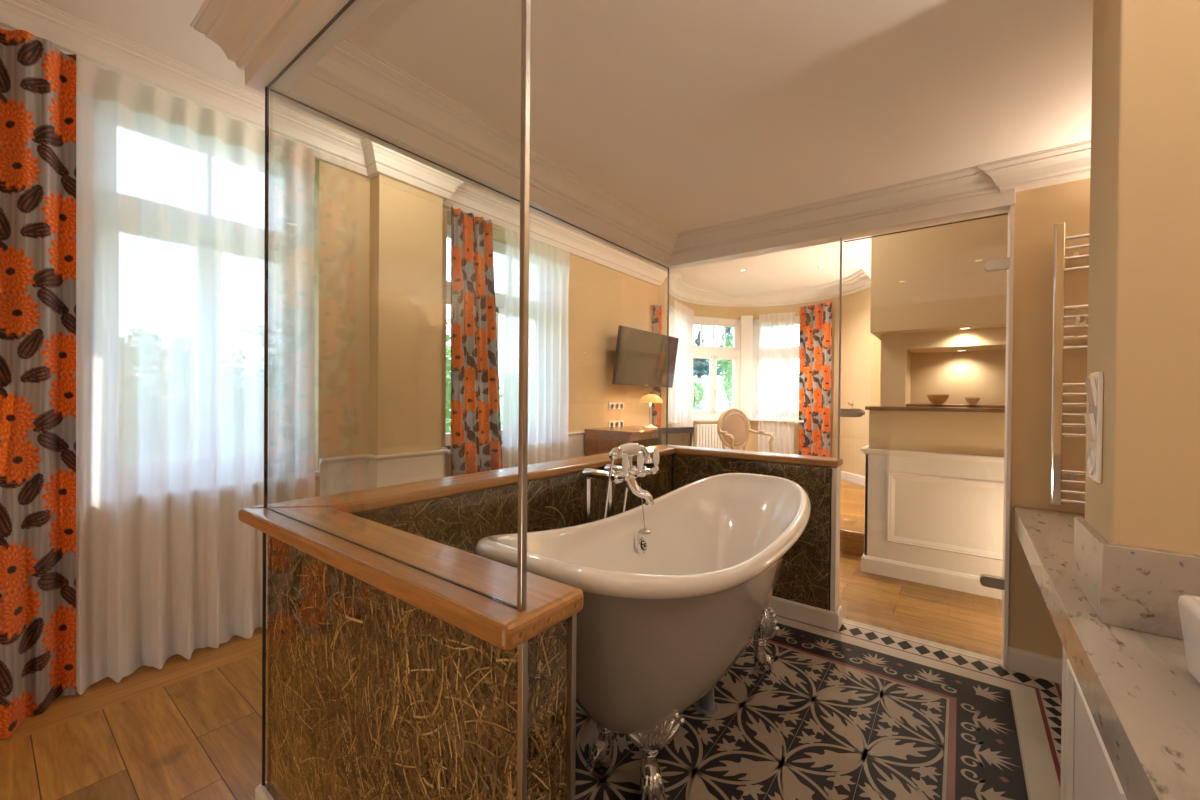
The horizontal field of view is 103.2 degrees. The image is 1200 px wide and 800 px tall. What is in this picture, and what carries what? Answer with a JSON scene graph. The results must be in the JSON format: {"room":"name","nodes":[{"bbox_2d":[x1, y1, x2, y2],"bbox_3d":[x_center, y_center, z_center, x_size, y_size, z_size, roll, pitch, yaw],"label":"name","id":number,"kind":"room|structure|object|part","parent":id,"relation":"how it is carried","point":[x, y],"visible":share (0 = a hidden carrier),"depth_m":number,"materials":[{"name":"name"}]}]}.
{"room":"hotel room","nodes":[
{"label":"hotel room","id":0,"kind":"room"},
{"bbox_2d":[38,0,870,292],"bbox_3d":[1.158,-1.665,3.313,5.600,0.140,9.920,1,1,37],"label":"ceiling","id":1,"kind":"structure","parent":0,"point":[163,27],"depth_m":2.60,"materials":[{"name":"white paint"}]},
{"bbox_2d":[314,159,656,496],"bbox_3d":[-1.369,-0.239,3.551,0.480,3.000,7.000,1,1,37],"label":"wall","id":2,"kind":"structure","parent":0,"point":[380,241],"depth_m":3.17,"materials":[{"name":"beige paint"}]},
{"bbox_2d":[0,28,75,738],"bbox_3d":[-2.324,-0.098,1.704,0.311,2.721,0.626,1,1,37],"label":"floral curtain","id":3,"kind":"object","parent":2,"relation":"hanging from","point":[38,80],"visible":1,"depth_m":1.91,"materials":[{"name":"orange fabric"}]},
{"bbox_2d":[76,56,314,694],"bbox_3d":[-1.960,-0.106,2.411,0.130,2.729,0.951,1,1,37],"label":"sheer curtain","id":4,"kind":"object","parent":2,"relation":"hanging from","point":[170,190],"visible":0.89,"depth_m":2.32,"materials":[{"name":"white fabric"}]},
{"bbox_2d":[0,0,667,285],"bbox_3d":[-1.187,-1.536,3.361,0.250,0.160,6.920,1,1,37],"label":"trim","id":5,"kind":"structure","parent":2,"relation":"attached to","point":[102,48],"depth_m":2.67,"materials":[{"name":"white paint"}]},
{"bbox_2d":[319,447,447,495],"bbox_3d":[-1.391,0.811,3.216,0.154,0.904,0.890,1,1,37],"label":"trim","id":6,"kind":"structure","parent":2,"relation":"attached to","point":[343,474],"depth_m":3.10,"materials":[{"name":"white paint"}]},
{"bbox_2d":[446,441,502,453],"bbox_3d":[-0.881,0.395,4.229,0.330,0.030,1.330,1,1,37],"label":"trim","id":7,"kind":"structure","parent":2,"relation":"attached to","point":[449,449],"depth_m":3.67,"materials":[{"name":"white paint"}]},
{"bbox_2d":[446,224,505,445],"bbox_3d":[-0.977,-0.531,4.301,0.121,1.820,1.330,1,1,37],"label":"window","id":8,"kind":"structure","parent":2,"relation":"in","point":[498,247],"depth_m":4.31,"materials":[{"name":"white"}]},
{"bbox_2d":[447,231,504,298],"bbox_3d":[-0.968,-1.159,4.293,0.044,0.455,1.220,1,1,37],"label":"light","id":9,"kind":"object","parent":8,"relation":"attached to","point":[498,249],"depth_m":4.30,"materials":[{"name":"glass"}]},
{"bbox_2d":[451,205,502,475],"bbox_3d":[-0.949,-0.187,3.758,0.095,2.500,0.578,1,1,37],"label":"floral curtain","id":10,"kind":"object","parent":2,"relation":"hanging from","point":[476,446],"visible":0.84,"depth_m":3.69,"materials":[{"name":"orange fabric"}]},
{"bbox_2d":[502,229,569,468],"bbox_3d":[-0.553,-0.098,4.329,0.075,2.680,0.827,1,1,37],"label":"sheer curtain","id":11,"kind":"object","parent":2,"relation":"hanging from","point":[549,266],"visible":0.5,"depth_m":4.34,"materials":[{"name":"white fabric"}]},
{"bbox_2d":[568,431,584,458],"bbox_3d":[0.143,0.794,5.335,0.034,0.934,1.650,1,1,37],"label":"trim","id":12,"kind":"structure","parent":2,"relation":"attached to","point":[576,440],"depth_m":4.83,"materials":[{"name":"white paint"}]},
{"bbox_2d":[609,403,623,409],"bbox_3d":[0.184,0.073,5.393,0.011,0.069,0.276,1,1,37],"label":"socket plate","id":13,"kind":"object","parent":2,"relation":"attached to","point":[612,406],"visible":1,"depth_m":5.37,"materials":[{"name":"white plastic"}]},
{"bbox_2d":[609,420,623,426],"bbox_3d":[0.184,0.268,5.397,0.011,0.065,0.276,1,1,37],"label":"socket plate","id":14,"kind":"object","parent":2,"relation":"attached to","point":[621,422],"visible":0.91,"depth_m":5.39,"materials":[{"name":"white plastic"}]},
{"bbox_2d":[612,325,678,387],"bbox_3d":[0.516,-0.478,5.597,0.278,0.644,1.217,1,1,37],"label":"television","id":15,"kind":"object","parent":2,"relation":"attached to","point":[640,355],"visible":1,"depth_m":5.45,"materials":[{"name":"black plastic"}]},
{"bbox_2d":[652,305,661,426],"bbox_3d":[0.706,-0.064,5.963,0.141,2.250,0.001,0,0,-8],"label":"floral curtain","id":16,"kind":"object","parent":2,"relation":"hanging from","point":[656,309],"visible":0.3,"depth_m":5.96,"materials":[{"name":"orange fabric"}]},
{"bbox_2d":[668,304,674,421],"bbox_3d":[1.004,-0.481,6.519,0.123,1.520,0.743,1,0,20],"label":"window","id":17,"kind":"structure","parent":2,"relation":"in","point":[671,309],"depth_m":6.24,"materials":[{"name":"white"}]},
{"bbox_2d":[670,311,673,336],"bbox_3d":[1.014,-0.963,6.513,0.044,0.405,0.593,1,0,20],"label":"light","id":18,"kind":"object","parent":17,"relation":"attached to","point":[671,312],"depth_m":6.25,"materials":[{"name":"glass"}]},
{"bbox_2d":[672,300,693,446],"bbox_3d":[1.154,-0.120,6.545,0.078,2.360,0.840,1,0,29],"label":"sheer curtain","id":19,"kind":"object","parent":2,"relation":"hanging from","point":[682,389],"visible":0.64,"depth_m":6.45,"materials":[{"name":"white fabric"}]},
{"bbox_2d":[0,552,1061,799],"bbox_3d":[-0.348,1.310,2.059,6.214,0.063,6.044,1,1,37],"label":"floor","id":20,"kind":"structure","parent":0,"point":[858,711],"depth_m":1.87,"materials":[{"name":"grey tile"}]},
{"bbox_2d":[583,443,659,523],"bbox_3d":[0.099,0.739,2.209,0.323,1.090,0.316,1,1,37],"label":"tap","id":21,"kind":"object","parent":20,"relation":"on","point":[627,473],"visible":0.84,"depth_m":2.14,"materials":[{"name":"silver metal"}]},
{"bbox_3d":[-0.002,0.341,2.161,0.175,0.060,0.056,1,1,37],"label":"inlet arm","id":22,"kind":"part","parent":21,"relation":"part of","materials":[{"name":"silver metal"}]},
{"bbox_3d":[0.101,0.340,2.297,0.175,0.060,0.056,1,1,37],"label":"inlet arm","id":23,"kind":"part","parent":21,"relation":"part of","materials":[{"name":"silver metal"}]},
{"bbox_3d":[0.110,0.275,2.051,0.033,0.090,0.032,1,1,37],"label":"porcelain lever","id":24,"kind":"part","parent":21,"relation":"part of","materials":[{"name":"white ceramic"}]},
{"bbox_3d":[0.175,0.407,2.152,0.144,0.129,0.056,1,0,12],"label":"spout","id":25,"kind":"part","parent":21,"relation":"part of","materials":[{"name":"silver metal"}]},
{"bbox_3d":[0.174,0.327,2.136,0.028,0.032,0.056,1,1,37],"label":"lever stem","id":26,"kind":"part","parent":21,"relation":"part of","materials":[{"name":"silver metal"}]},
{"bbox_3d":[0.182,0.275,2.147,0.033,0.090,0.032,1,1,37],"label":"porcelain lever","id":27,"kind":"part","parent":21,"relation":"part of","materials":[{"name":"white ceramic"}]},
{"bbox_2d":[639,483,650,534],"bbox_3d":[0.203,0.493,2.157,0.061,0.225,0.058,1,1,37],"label":"plug","id":28,"kind":"object","parent":21,"relation":"hanging from","point":[644,531],"visible":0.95,"depth_m":2.15,"materials":[{"name":"silver metal"}]},
{"bbox_3d":[0.194,0.483,2.167,0.004,0.206,0.035,0,1,-43],"label":"chain","id":29,"kind":"part","parent":28,"relation":"part of","materials":[{"name":"silver metal"}]},
{"bbox_3d":[0.267,0.275,2.259,0.033,0.090,0.032,1,1,37],"label":"porcelain lever","id":30,"kind":"part","parent":21,"relation":"part of","materials":[{"name":"white ceramic"}]},
{"bbox_2d":[475,473,810,799],"bbox_3d":[0.337,0.834,1.923,0.753,0.909,1.861,1,1,37],"label":"bathtub","id":31,"kind":"object","parent":20,"relation":"on","point":[667,612],"visible":0.95,"depth_m":1.54,"materials":[{"name":"grey ceramic"}]},
{"bbox_2d":[475,473,810,599],"bbox_3d":[0.338,0.721,1.923,0.752,0.685,1.862,1,1,37],"label":"basin","id":32,"kind":"object","parent":31,"relation":"in","point":[727,536],"depth_m":2.13,"materials":[{"name":"white ceramic"}]},
{"bbox_2d":[1060,646,1126,799],"bbox_3d":[0.920,0.964,0.228,0.788,0.685,2.275,1,1,37],"label":"vanity cabinet","id":33,"kind":"object","parent":20,"relation":"on","point":[1088,772],"visible":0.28,"depth_m":1.16,"materials":[{"name":"white paint"}]},
{"bbox_2d":[1014,506,1199,799],"bbox_3d":[1.281,0.476,0.615,0.892,0.284,3.528,1,1,37],"label":"countertop","id":34,"kind":"structure","parent":33,"relation":"on","point":[1113,609],"depth_m":1.01,"materials":[{"name":"beige stone"}]},
{"bbox_2d":[1177,595,1199,682],"bbox_3d":[1.173,0.444,0.535,0.568,0.143,0.530,1,1,37],"label":"basin","id":35,"kind":"object","parent":34,"relation":"in","point":[1188,605],"visible":1,"depth_m":0.86,"materials":[{"name":"white ceramic"}]},
{"bbox_2d":[238,445,842,799],"bbox_3d":[0.166,0.810,2.122,1.226,0.950,2.610,1,1,37],"label":"wall","id":36,"kind":"structure","parent":0,"point":[391,679],"depth_m":1.13,"materials":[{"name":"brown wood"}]},
{"bbox_2d":[264,0,530,611],"bbox_3d":[-0.568,-0.303,1.109,1.134,1.280,0.012,1,1,37],"label":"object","id":37,"kind":"object","parent":36,"relation":"on","point":[526,4],"visible":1,"depth_m":0.77,"materials":[{"name":"grey"}]},
{"bbox_2d":[270,89,667,455],"bbox_3d":[-0.264,-0.312,2.441,0.008,1.278,2.474,1,1,37],"label":"glass screen","id":38,"kind":"object","parent":36,"relation":"on","point":[272,90],"visible":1,"depth_m":1.88,"materials":[{"name":"grey"}]},
{"bbox_3d":[0.174,1.236,2.101,1.177,0.100,2.516,1,1,37],"label":"baseboard","id":39,"kind":"part","parent":36,"relation":"part of","materials":[{"name":"white paint"}]},
{"bbox_2d":[666,238,841,458],"bbox_3d":[0.939,-0.305,3.091,1.138,1.279,0.012,1,1,37],"label":"glass screen","id":40,"kind":"object","parent":36,"relation":"on","point":[840,291],"visible":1,"depth_m":2.75,"materials":[{"name":"grey"}]},
{"bbox_3d":[1.348,0.838,2.720,0.024,0.906,0.108,1,1,37],"label":"post","id":41,"kind":"part","parent":36,"relation":"part of","materials":[{"name":"white paint"}]},
{"bbox_2d":[348,0,1093,232],"bbox_3d":[1.006,-1.140,1.501,3.240,0.065,2.630,1,1,37],"label":"ceiling","id":42,"kind":"structure","parent":0,"point":[692,114],"depth_m":1.67,"materials":[{"name":"white paint"}]},
{"bbox_2d":[657,276,880,475],"bbox_3d":[3.284,-0.254,6.238,5.076,2.690,1.973,1,0,19],"label":"wall","id":43,"kind":"structure","parent":0,"point":[860,349],"depth_m":6.38,"materials":[{"name":"beige paint"}]},
{"bbox_2d":[693,419,717,420],"bbox_3d":[1.701,0.295,7.168,1.012,0.030,0.180,0,0,-22],"label":"trim","id":44,"kind":"structure","parent":43,"relation":"attached to","point":[693,419],"depth_m":7.01,"materials":[{"name":"white wood"}]},
{"bbox_2d":[693,424,735,449],"bbox_3d":[1.702,0.661,7.104,0.749,0.600,0.095,0,0,-21],"label":"radiator","id":45,"kind":"object","parent":43,"relation":"attached to","point":[705,435],"visible":0.33,"depth_m":7.02,"materials":[{"name":"white metal"}]},
{"bbox_2d":[693,316,740,418],"bbox_3d":[1.702,-0.480,7.175,0.992,1.520,0.121,0,0,-22],"label":"window","id":46,"kind":"structure","parent":43,"relation":"in","point":[712,353],"depth_m":7.17,"materials":[{"name":"white wood"}]},
{"bbox_2d":[693,321,736,350],"bbox_3d":[1.708,-0.962,7.167,0.843,0.405,0.044,0,0,-22],"label":"light","id":47,"kind":"object","parent":46,"relation":"attached to","point":[724,324],"depth_m":7.17,"materials":[{"name":"glass"}]},
{"bbox_2d":[740,316,752,418],"bbox_3d":[2.254,-0.506,7.333,0.176,1.580,0.060,1,0,6],"label":"trim","id":48,"kind":"structure","parent":43,"relation":"attached to","point":[746,345],"depth_m":7.30,"materials":[{"name":"white paint"}]},
{"bbox_2d":[669,267,870,306],"bbox_3d":[3.339,-1.509,6.027,4.814,0.175,1.764,1,0,22],"label":"trim","id":49,"kind":"structure","parent":43,"relation":"attached to","point":[860,280],"depth_m":6.92,"materials":[{"name":"white paint"}]},
{"bbox_2d":[752,316,799,419],"bbox_3d":[2.768,-0.470,7.060,1.013,1.520,0.122,1,1,34],"label":"window","id":50,"kind":"structure","parent":43,"relation":"in","point":[755,350],"depth_m":7.28,"materials":[{"name":"white"}]},
{"bbox_2d":[757,321,799,350],"bbox_3d":[2.770,-0.952,7.053,0.863,0.405,0.044,1,1,34],"label":"light","id":51,"kind":"object","parent":50,"relation":"attached to","point":[796,322],"depth_m":7.26,"materials":[{"name":"glass"}]},
{"bbox_2d":[749,418,803,421],"bbox_3d":[2.753,0.305,7.054,1.033,0.030,0.180,1,1,34],"label":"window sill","id":52,"kind":"structure","parent":43,"relation":"attached to","point":[752,419],"depth_m":7.05,"materials":[{"name":"white wood"}]},
{"bbox_2d":[758,312,794,453],"bbox_3d":[2.625,-0.111,7.076,0.509,2.360,0.060,1,0,27],"label":"sheer curtain","id":53,"kind":"object","parent":43,"relation":"hanging from","point":[776,330],"visible":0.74,"depth_m":7.08,"materials":[{"name":"white fabric"}]},
{"bbox_2d":[799,302,831,456],"bbox_3d":[3.025,-0.135,6.679,0.104,2.420,0.481,0,1,-32],"label":"floral curtain","id":54,"kind":"object","parent":43,"relation":"hanging from","point":[815,330],"visible":0.9,"depth_m":6.66,"materials":[{"name":"orange fabric"}]},
{"bbox_2d":[840,471,864,485],"bbox_3d":[4.071,1.046,5.502,0.450,0.115,3.123,0,1,-42],"label":"baseboard","id":55,"kind":"structure","parent":43,"relation":"attached to","point":[859,479],"depth_m":6.30,"materials":[{"name":"white paint"}]},
{"bbox_2d":[831,479,864,531],"bbox_3d":[2.621,1.218,5.294,5.400,0.250,4.800,1,1,37],"label":"floor","id":56,"kind":"structure","parent":0,"point":[852,495],"depth_m":4.89,"materials":[{"name":"brown wood"}]},
{"bbox_2d":[584,425,658,455],"bbox_3d":[0.328,0.688,5.063,0.585,0.772,0.860,1,1,37],"label":"writing desk","id":57,"kind":"object","parent":56,"relation":"on","point":[597,440],"visible":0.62,"depth_m":4.80,"materials":[{"name":"brown wood"}]},
{"bbox_3d":[0.072,0.702,4.750,0.555,0.745,0.028,1,1,37],"label":"panel","id":58,"kind":"part","parent":57,"relation":"part of","materials":[{"name":"brown wood"}]},
{"bbox_3d":[0.528,0.367,4.912,0.030,0.065,0.778,1,1,37],"label":"drawer","id":59,"kind":"part","parent":57,"relation":"part of","materials":[{"name":"brown wood"}]},
{"bbox_3d":[0.533,0.701,5.416,0.485,0.745,0.030,1,1,37],"label":"panel","id":60,"kind":"part","parent":57,"relation":"part of","materials":[{"name":"brown wood"}]},
{"bbox_2d":[639,392,662,427],"bbox_3d":[0.558,0.110,5.202,0.256,0.386,0.256,1,1,37],"label":"desk lamp","id":61,"kind":"object","parent":57,"relation":"on","point":[650,398],"visible":0.99,"depth_m":5.13,"materials":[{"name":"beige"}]},
{"bbox_3d":[0.559,-0.018,5.201,0.256,0.096,0.256,1,1,37],"label":"lamp shade","id":62,"kind":"part","parent":61,"relation":"part of","materials":[{"name":"orange"}]},
{"bbox_2d":[658,427,693,445],"bbox_3d":[0.725,0.681,5.119,0.427,0.796,0.444,0,0,-23],"label":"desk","id":63,"kind":"object","parent":56,"relation":"on","point":[682,436],"visible":0.48,"depth_m":4.95,"materials":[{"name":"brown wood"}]},
{"bbox_3d":[0.634,0.698,4.890,0.079,0.764,0.068,1,1,37],"label":"post","id":64,"kind":"part","parent":63,"relation":"part of","materials":[{"name":"brown wood"}]},
{"bbox_3d":[0.793,0.314,4.961,0.420,0.060,0.040,0,0,-23],"label":"rail","id":65,"kind":"part","parent":63,"relation":"part of","materials":[{"name":"brown wood"}]},
{"bbox_3d":[0.791,0.462,4.962,0.344,0.235,0.024,0,0,-23],"label":"backrest","id":66,"kind":"part","parent":63,"relation":"part of","materials":[{"name":"brown fabric"}]},
{"bbox_3d":[0.957,0.699,5.027,0.082,0.764,0.069,1,1,37],"label":"post","id":67,"kind":"part","parent":63,"relation":"part of","materials":[{"name":"brown wood"}]},
{"bbox_2d":[717,408,774,452],"bbox_3d":[1.673,0.589,5.402,0.626,0.993,0.564,0,0,-23],"label":"armchair","id":68,"kind":"object","parent":56,"relation":"on","point":[733,426],"visible":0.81,"depth_m":5.57,"materials":[{"name":"beige wood"}]},
{"bbox_3d":[1.419,0.513,5.354,0.083,0.351,0.397,0,0,-15],"label":"arm","id":69,"kind":"part","parent":68,"relation":"part of","materials":[{"name":"beige wood"}]},
{"bbox_3d":[1.585,0.336,5.615,0.472,0.492,0.095,0,0,-23],"label":"frame","id":70,"kind":"part","parent":68,"relation":"part of","materials":[{"name":"beige wood"}]},
{"bbox_3d":[1.589,0.336,5.605,0.410,0.430,0.074,0,0,-22],"label":"backrest","id":71,"kind":"part","parent":68,"relation":"part of","materials":[{"name":"beige fabric"}]},
{"bbox_3d":[1.886,0.516,5.551,0.083,0.351,0.397,0,1,-30],"label":"arm","id":72,"kind":"part","parent":68,"relation":"part of","materials":[{"name":"beige wood"}]},
{"bbox_2d":[840,528,863,555],"bbox_3d":[2.378,1.194,3.758,2.530,0.196,0.050,1,1,37],"label":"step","id":73,"kind":"structure","parent":56,"relation":"attached to","point":[851,541],"depth_m":3.96,"materials":[{"name":"brown wood"}]},
{"bbox_2d":[869,212,1008,456],"bbox_3d":[3.125,-0.138,3.327,2.050,2.880,0.920,1,1,37],"label":"wall","id":74,"kind":"structure","parent":0,"point":[927,284],"depth_m":3.41,"materials":[{"name":"beige paint"}]},
{"bbox_2d":[861,445,1003,599],"bbox_3d":[2.908,0.839,3.099,2.097,0.925,0.388,1,1,37],"label":"trim","id":75,"kind":"structure","parent":74,"relation":"attached to","point":[934,519],"depth_m":3.32,"materials":[{"name":"white paint"}]},
{"bbox_2d":[865,404,1004,412],"bbox_3d":[3.020,0.063,3.213,2.075,0.046,0.660,1,1,37],"label":"niche shelf","id":76,"kind":"object","parent":74,"relation":"attached to","point":[909,407],"visible":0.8,"depth_m":3.37,"materials":[{"name":"brown wood"}]},
{"bbox_2d":[927,395,948,403],"bbox_3d":[2.493,-0.004,3.506,0.138,0.070,0.138,1,1,37],"label":"wooden bowl","id":77,"kind":"object","parent":76,"relation":"on","point":[935,399],"visible":1,"depth_m":3.47,"materials":[{"name":"brown wood"}]},
{"bbox_2d":[965,398,979,404],"bbox_3d":[2.652,0.008,3.385,0.088,0.050,0.088,1,1,37],"label":"wooden bowl","id":78,"kind":"object","parent":76,"relation":"on","point":[971,401],"visible":1,"depth_m":3.36,"materials":[{"name":"brown wood"}]},
{"bbox_2d":[957,327,972,329],"bbox_3d":[2.549,-0.500,3.319,0.088,0.006,0.088,1,1,37],"label":"ceiling spotlight","id":79,"kind":"object","parent":74,"relation":"attached to","point":[962,328],"visible":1,"depth_m":3.32,"materials":[{"name":"silver metal"}]},
{"bbox_2d":[1008,178,1089,658],"bbox_3d":[2.548,-0.133,1.951,1.305,2.880,0.130,1,1,37],"label":"wall","id":80,"kind":"structure","parent":0,"point":[1031,627],"depth_m":2.24,"materials":[{"name":"beige paint"}]},
{"bbox_2d":[840,213,1008,654],"bbox_3d":[1.681,0.186,2.528,0.731,2.194,0.070,1,1,37],"label":"door","id":81,"kind":"structure","parent":80,"relation":"in","point":[1001,264],"depth_m":2.34,"materials":[{"name":"clear glass"}]},
{"bbox_3d":[1.440,0.073,2.711,0.122,0.048,0.070,1,1,37],"label":"handle","id":82,"kind":"part","parent":81,"relation":"part of","materials":[{"name":"silver metal"}]},
{"bbox_2d":[1001,205,1014,669],"bbox_3d":[2.009,0.185,2.342,0.016,2.230,0.160,1,1,37],"label":"trim","id":83,"kind":"structure","parent":80,"relation":"attached to","point":[1011,215],"depth_m":2.28,"materials":[{"name":"white paint"}]},
{"bbox_2d":[1002,644,1061,683],"bbox_3d":[2.266,1.250,2.118,0.723,0.108,0.088,1,1,37],"label":"baseboard","id":84,"kind":"structure","parent":80,"relation":"attached to","point":[1026,662],"depth_m":2.23,"materials":[{"name":"white paint"}]},
{"bbox_2d":[976,140,1090,191],"bbox_3d":[2.405,-1.046,1.870,1.455,0.105,0.170,1,1,37],"label":"trim","id":85,"kind":"structure","parent":80,"relation":"attached to","point":[1071,162],"depth_m":2.15,"materials":[{"name":"white paint"}]},
{"bbox_2d":[1049,222,1088,504],"bbox_3d":[2.262,-0.158,2.029,0.493,1.265,0.090,1,1,37],"label":"towel radiator","id":86,"kind":"object","parent":80,"relation":"attached to","point":[1059,233],"visible":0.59,"depth_m":2.13,"materials":[{"name":"silver metal"}]},
{"bbox_3d":[2.064,-0.161,2.144,0.038,1.265,0.034,1,1,37],"label":"rail","id":87,"kind":"part","parent":86,"relation":"part of","materials":[{"name":"silver metal"}]},
{"bbox_2d":[1075,314,1085,327],"bbox_3d":[2.100,-0.347,2.072,0.032,0.056,0.066,1,1,37],"label":"robe hook","id":88,"kind":"object","parent":86,"relation":"attached to","point":[1080,320],"visible":1,"depth_m":2.09,"materials":[{"name":"silver metal"}]},
{"bbox_2d":[1085,0,1199,555],"bbox_3d":[1.756,0.099,0.842,1.220,2.420,0.305,1,1,37],"label":"wall","id":89,"kind":"structure","parent":0,"point":[1144,287],"depth_m":1.06,"materials":[{"name":"beige paint"}]},
{"bbox_2d":[190,0,301,70],"bbox_3d":[0.959,-1.041,1.524,3.340,0.115,2.810,1,1,37],"label":"trim","id":90,"kind":"structure","parent":89,"relation":"attached to","point":[241,29],"depth_m":1.33,"materials":[{"name":"white paint"}]},
{"bbox_2d":[341,0,387,40],"bbox_3d":[0.340,-1.056,0.547,3.145,0.100,0.115,1,1,37],"label":"trim","id":91,"kind":"structure","parent":89,"relation":"attached to","point":[382,2],"depth_m":1.39,"materials":[{"name":"white paint"}]},
{"bbox_2d":[245,0,1015,270],"bbox_3d":[1.002,-1.020,1.495,3.235,0.175,2.605,1,1,37],"label":"trim","id":92,"kind":"structure","parent":89,"relation":"attached to","point":[309,17],"depth_m":1.94,"materials":[{"name":"white paint"}]},
{"bbox_2d":[307,39,998,254],"bbox_3d":[0.497,-1.065,1.863,1.805,0.100,2.400,1,1,37],"label":"trim","id":93,"kind":"structure","parent":89,"relation":"attached to","point":[348,67],"depth_m":2.32,"materials":[{"name":"white paint"}]},
{"bbox_2d":[1073,517,1107,619],"bbox_3d":[1.264,0.422,1.225,0.018,0.177,0.320,1,1,37],"label":"backsplash","id":94,"kind":"structure","parent":89,"relation":"attached to","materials":[{"name":"stone"}]},
{"bbox_2d":[1084,372,1103,483],"bbox_3d":[1.218,0.065,1.160,0.021,0.262,0.211,1,1,37],"label":"switch plate","id":95,"kind":"object","parent":89,"relation":"attached to","point":[1094,384],"visible":1,"depth_m":1.15,"materials":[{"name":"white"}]},
{"bbox_2d":[1087,449,1094,474],"bbox_3d":[1.262,0.159,1.220,0.008,0.068,0.068,1,1,37],"label":"socket","id":96,"kind":"object","parent":95,"relation":"attached to","point":[1091,452],"depth_m":1.21,"materials":[{"name":"white plastic"}]},
{"bbox_2d":[1100,543,1199,639],"bbox_3d":[1.487,0.425,0.841,0.838,0.181,0.022,1,1,37],"label":"backsplash","id":97,"kind":"structure","parent":89,"relation":"attached to","point":[1141,588],"depth_m":1.05,"materials":[{"name":"stone"}]},
{"label":"outside","id":98,"kind":"structure","parent":0,"visible":0},
{"bbox_2d":[446,374,798,432],"bbox_3d":[0.479,-1.288,25.470,189.310,7.196,208.790,1,1,37],"label":"ground","id":99,"kind":"structure","parent":98,"point":[704,379],"depth_m":19.67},
{"bbox_2d":[446,318,502,432],"bbox_3d":[-4.306,0.174,9.030,5.042,4.653,4.968,1,1,37],"label":"tree","id":100,"kind":"object","parent":99,"relation":"on","point":[448,348],"visible":0.02,"depth_m":8.81,"materials":[{"name":"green plant"}]},
{"bbox_2d":[693,379,706,406],"bbox_3d":[2.690,-0.163,13.743,0.768,0.923,0.764,1,1,37],"label":"bush","id":101,"kind":"object","parent":99,"relation":"on","point":[695,384],"visible":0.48,"depth_m":13.60,"materials":[{"name":"green plant"}]},
{"bbox_2d":[693,331,708,377],"bbox_3d":[7.700,-3.563,37.230,3.326,3.821,3.300,1,1,37],"label":"conifer","id":102,"kind":"object","parent":99,"relation":"on","point":[701,367],"visible":0.44,"depth_m":36.75,"materials":[{"name":"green plant"}]},
{"bbox_2d":[704,378,728,409],"bbox_3d":[5.356,-0.229,21.850,0.675,2.472,23.003,1,0,14],"label":"garden path","id":103,"kind":"structure","parent":99,"relation":"on","point":[721,402],"depth_m":15.09,"materials":[{"name":"white"}]},
{"bbox_2d":[717,334,732,381],"bbox_3d":[7.426,-2.146,24.916,2.728,2.887,2.770,1,1,37],"label":"tree","id":104,"kind":"object","parent":99,"relation":"on","point":[728,344],"visible":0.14,"depth_m":24.89,"materials":[{"name":"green plant"}]},
{"bbox_2d":[717,327,732,376],"bbox_3d":[8.816,-3.743,32.832,2.448,4.760,2.520,1,1,37],"label":"conifer","id":105,"kind":"object","parent":99,"relation":"on","point":[728,329],"visible":0.22,"depth_m":32.64,"materials":[{"name":"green plant"}]},
{"bbox_2d":[720,367,731,403],"bbox_3d":[4.101,-0.417,14.411,0.934,1.283,0.920,1,1,37],"label":"bush","id":106,"kind":"object","parent":99,"relation":"on","point":[725,388],"visible":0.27,"depth_m":14.41,"materials":[{"name":"green plant"}]}
]}

